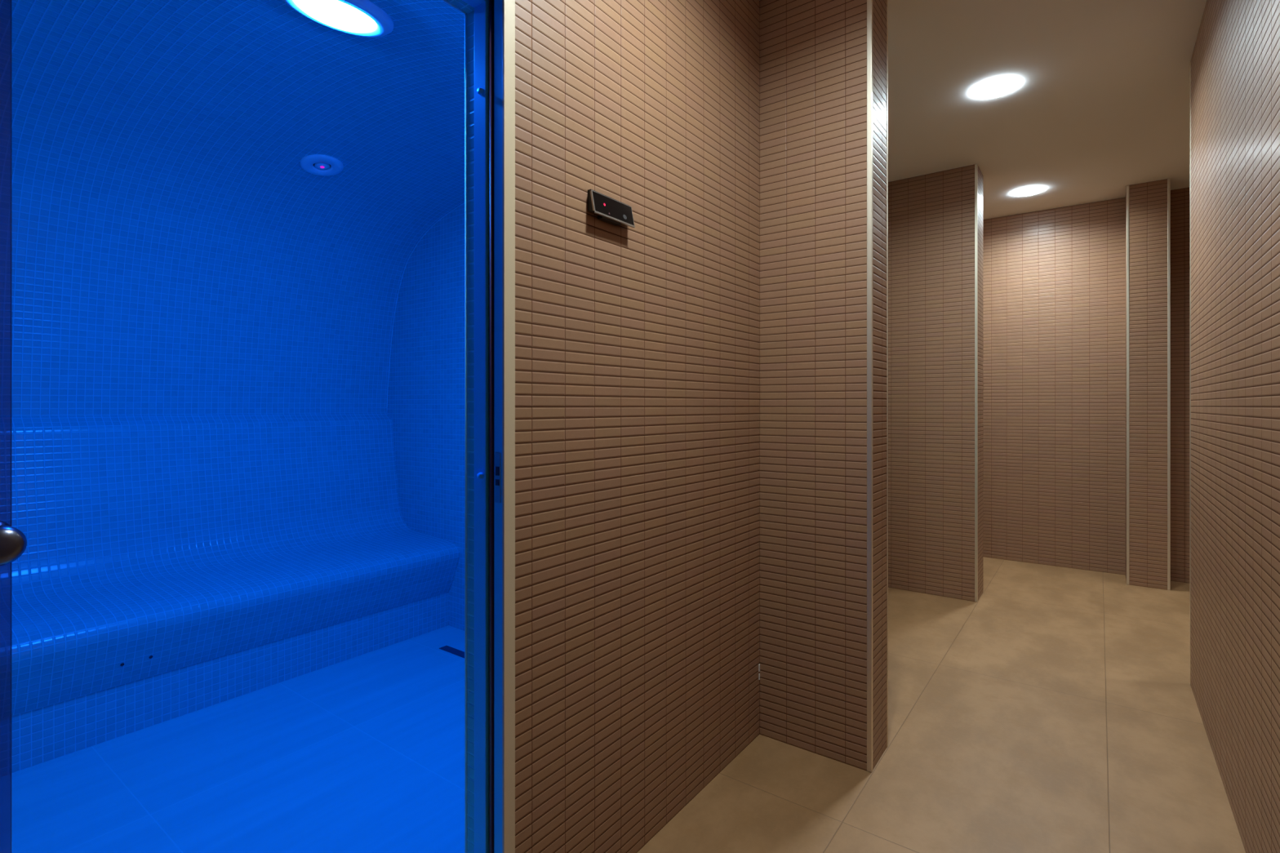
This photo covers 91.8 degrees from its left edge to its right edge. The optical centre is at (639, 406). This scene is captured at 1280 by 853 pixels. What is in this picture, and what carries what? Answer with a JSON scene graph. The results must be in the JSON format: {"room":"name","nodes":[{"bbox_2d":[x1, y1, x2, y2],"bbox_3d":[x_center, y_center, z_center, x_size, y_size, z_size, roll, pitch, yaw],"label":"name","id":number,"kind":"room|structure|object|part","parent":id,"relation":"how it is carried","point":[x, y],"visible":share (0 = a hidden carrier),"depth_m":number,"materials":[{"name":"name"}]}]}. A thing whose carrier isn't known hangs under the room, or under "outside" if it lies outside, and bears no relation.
{"room":"spa corridor","nodes":[
{"label":"spa corridor","id":0,"kind":"room"},
{"bbox_2d":[12,0,464,415],"bbox_3d":[-1.570,-0.606,1.640,2.326,1.285,3.270,0,0,36],"label":"vault","id":1,"kind":"object","parent":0,"point":[175,251],"visible":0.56,"depth_m":2.46,"materials":[{"name":"blue tile"}]},
{"bbox_2d":[300,154,343,176],"bbox_3d":[-1.357,-1.030,2.648,0.165,0.052,0.166,0,0,22],"label":"light","id":2,"kind":"object","parent":1,"relation":"attached to","point":[315,164],"visible":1,"depth_m":2.63,"materials":[{"name":"blue plastic"}]},
{"bbox_2d":[283,0,393,37],"bbox_3d":[-0.760,-1.001,1.553,0.270,0.085,0.268,0,0,-32],"label":"lamp","id":3,"kind":"object","parent":1,"relation":"attached to","point":[362,18],"visible":0.98,"depth_m":1.54,"materials":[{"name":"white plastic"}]},
{"bbox_2d":[446,0,759,852],"bbox_3d":[-0.691,-0.136,0.772,0.119,2.576,3.620,0,0,36],"label":"wall","id":4,"kind":"structure","parent":0,"point":[637,666],"depth_m":1.58,"materials":[{"name":"brown tile"}]},
{"bbox_2d":[0,0,26,852],"bbox_3d":[-0.989,0.162,0.339,0.097,1.969,0.930,0,0,36],"label":"door","id":5,"kind":"structure","parent":4,"relation":"in","point":[13,542],"depth_m":0.70,"materials":[{"name":"clear glass"}]},
{"bbox_3d":[-0.991,0.162,0.336,0.008,1.969,0.922,0,0,36],"label":"pane","id":6,"kind":"part","parent":5,"relation":"part of","materials":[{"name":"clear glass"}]},
{"bbox_3d":[-0.704,0.152,0.680,0.044,0.043,0.043,0,0,36],"label":"knob","id":7,"kind":"part","parent":5,"relation":"part of","materials":[{"name":"silver metal"}]},
{"bbox_2d":[442,0,466,852],"bbox_3d":[-0.852,0.159,0.654,0.006,1.982,1.638,0,0,36],"label":"trim","id":8,"kind":"structure","parent":4,"relation":"attached to","point":[445,1],"depth_m":1.31,"materials":[{"name":"teal metal"}]},
{"bbox_2d":[462,0,515,852],"bbox_3d":[-0.784,0.145,0.620,0.089,2.014,1.664,0,0,36],"label":"door frame","id":9,"kind":"structure","parent":4,"relation":"attached to","point":[494,20],"depth_m":1.26,"materials":[{"name":"silver metal"}]},
{"bbox_3d":[-0.287,0.144,1.252,0.017,0.101,0.002,0,0,36],"label":"strike plate","id":10,"kind":"part","parent":9,"relation":"part of","materials":[{"name":"silver metal"}]},
{"bbox_2d":[587,189,635,227],"bbox_3d":[-0.068,-0.473,1.497,0.025,0.061,0.154,0,0,36],"label":"control panel","id":11,"kind":"object","parent":4,"relation":"attached to","point":[611,211],"visible":1,"depth_m":1.48,"materials":[{"name":"black plastic"}]},
{"bbox_2d":[758,664,759,679],"bbox_3d":[0.418,0.932,2.174,0.003,0.054,0.006,0,0,36],"label":"light","id":12,"kind":"object","parent":4,"relation":"attached to","point":[758,664],"depth_m":2.17,"materials":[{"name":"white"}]},
{"bbox_2d":[12,556,1245,852],"bbox_3d":[1.191,1.202,1.526,6.900,0.100,7.070,0,0,36],"label":"floor","id":13,"kind":"structure","parent":0,"point":[1055,710],"depth_m":2.00,"materials":[{"name":"beige tile"}]},
{"bbox_2d":[12,412,460,773],"bbox_3d":[-2.202,0.595,2.107,0.753,1.115,3.270,0,0,36],"label":"bench","id":14,"kind":"object","parent":13,"relation":"on","point":[171,566],"visible":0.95,"depth_m":2.55,"materials":[{"name":"blue tile"}]},
{"bbox_3d":[-2.404,0.341,2.257,0.250,0.607,3.270,0,0,36],"label":"backrest","id":15,"kind":"part","parent":14,"relation":"part of","materials":[{"name":"blue tile"}]},
{"bbox_3d":[-2.202,0.807,2.107,0.753,0.326,3.270,0,0,36],"label":"seat","id":16,"kind":"part","parent":14,"relation":"part of","materials":[{"name":"blue tile"}]},
{"bbox_2d":[439,645,464,657],"bbox_3d":[-0.773,1.151,2.839,0.420,0.002,0.044,0,0,36],"label":"floor drain","id":17,"kind":"object","parent":13,"relation":"on","point":[451,650],"visible":0.36,"depth_m":2.91,"materials":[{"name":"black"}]},
{"bbox_2d":[386,0,887,772],"bbox_3d":[-0.354,-0.136,2.864,2.825,2.576,0.185,0,0,36],"label":"wall","id":18,"kind":"structure","parent":0,"point":[813,53],"depth_m":2.08,"materials":[{"name":"brown tile"}]},
{"bbox_2d":[386,202,464,404],"bbox_3d":[-0.584,-0.522,2.944,2.202,1.118,0.005,0,0,36],"label":"trim","id":19,"kind":"structure","parent":18,"relation":"attached to","point":[464,202],"depth_m":3.52,"materials":[{"name":"teal tile"}]},
{"bbox_2d":[866,0,872,772],"bbox_3d":[0.726,-0.136,1.958,0.015,2.574,0.015,0,0,36],"label":"trim","id":20,"kind":"structure","parent":18,"relation":"attached to","point":[869,2],"depth_m":1.95,"materials":[{"name":"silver metal"}]},
{"bbox_2d":[886,0,888,746],"bbox_3d":[0.834,-0.136,2.098,0.008,2.574,0.008,0,0,36],"label":"trim","id":21,"kind":"structure","parent":18,"relation":"attached to","point":[886,0],"depth_m":2.09,"materials":[{"name":"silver metal"}]},
{"bbox_2d":[888,164,982,602],"bbox_3d":[1.641,-0.136,4.048,1.025,2.576,0.240,0,0,36],"label":"wall","id":22,"kind":"structure","parent":0,"point":[931,216],"depth_m":3.78,"materials":[{"name":"brown tile"}]},
{"bbox_2d":[974,164,977,601],"bbox_3d":[1.980,-0.136,3.654,0.014,2.574,0.014,0,0,36],"label":"trim","id":23,"kind":"structure","parent":22,"relation":"attached to","point":[975,165],"depth_m":3.65,"materials":[{"name":"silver metal"}]},
{"bbox_2d":[888,0,1206,219],"bbox_3d":[1.874,-1.464,1.021,5.200,0.080,7.070,0,0,36],"label":"ceiling","id":24,"kind":"structure","parent":0,"point":[1099,106],"depth_m":2.83,"materials":[{"name":"white paint"}]},
{"bbox_2d":[973,76,1017,98],"bbox_3d":[1.588,-1.450,2.773,0.176,0.068,0.176,0,0,36],"label":"recessed light","id":25,"kind":"object","parent":24,"relation":"in","point":[996,87],"visible":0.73,"depth_m":2.81,"materials":[{"name":"white"}]},
{"bbox_2d":[977,79,1013,90],"bbox_3d":[1.588,-1.454,2.773,0.165,0.007,0.165,0,0,36],"label":"diffuser","id":26,"kind":"object","parent":25,"relation":"attached to","point":[1003,84],"depth_m":2.81,"materials":[{"name":"white plastic"}]},
{"bbox_2d":[1012,186,1044,196],"bbox_3d":[2.568,-1.450,4.106,0.176,0.068,0.176,0,0,36],"label":"recessed light","id":27,"kind":"object","parent":24,"relation":"in","point":[1028,191],"visible":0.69,"depth_m":4.16,"materials":[{"name":"white"}]},
{"bbox_2d":[1018,187,1037,191],"bbox_3d":[2.568,-1.454,4.106,0.165,0.007,0.165,0,0,36],"label":"diffuser","id":28,"kind":"object","parent":27,"relation":"attached to","point":[1029,188],"depth_m":4.15,"materials":[{"name":"white plastic"}]},
{"bbox_2d":[982,186,1190,582],"bbox_3d":[3.946,-0.136,3.823,5.200,2.576,0.100,0,0,36],"label":"wall","id":29,"kind":"structure","parent":0,"point":[1054,280],"depth_m":4.43,"materials":[{"name":"brown tile"}]},
{"bbox_2d":[1125,178,1167,590],"bbox_3d":[3.312,-0.136,4.055,0.212,2.576,0.280,0,0,36],"label":"wall column","id":30,"kind":"structure","parent":0,"point":[1148,201],"depth_m":3.94,"materials":[{"name":"brown tile"}]},
{"bbox_2d":[1126,185,1128,584],"bbox_3d":[3.151,-0.136,4.007,0.014,2.574,0.014,0,0,36],"label":"trim","id":31,"kind":"structure","parent":30,"relation":"attached to","point":[1127,186],"depth_m":4.00,"materials":[{"name":"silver metal"}]},
{"bbox_2d":[1167,178,1170,590],"bbox_3d":[3.313,-0.136,3.887,0.014,2.574,0.014,0,0,36],"label":"trim","id":32,"kind":"structure","parent":30,"relation":"attached to","point":[1168,180],"depth_m":3.88,"materials":[{"name":"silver metal"}]},
{"bbox_2d":[1191,0,1279,852],"bbox_3d":[2.030,-0.136,-0.370,3.095,2.576,5.020,0,0,36],"label":"wall","id":33,"kind":"structure","parent":0,"point":[1235,60],"depth_m":1.66,"materials":[{"name":"brown tile"}]},
{"bbox_2d":[1190,61,1191,684],"bbox_3d":[2.280,-0.136,2.563,0.012,2.574,0.012,0,0,36],"label":"trim","id":34,"kind":"structure","parent":33,"relation":"attached to","point":[1190,61],"depth_m":2.56,"materials":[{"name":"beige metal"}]}
]}

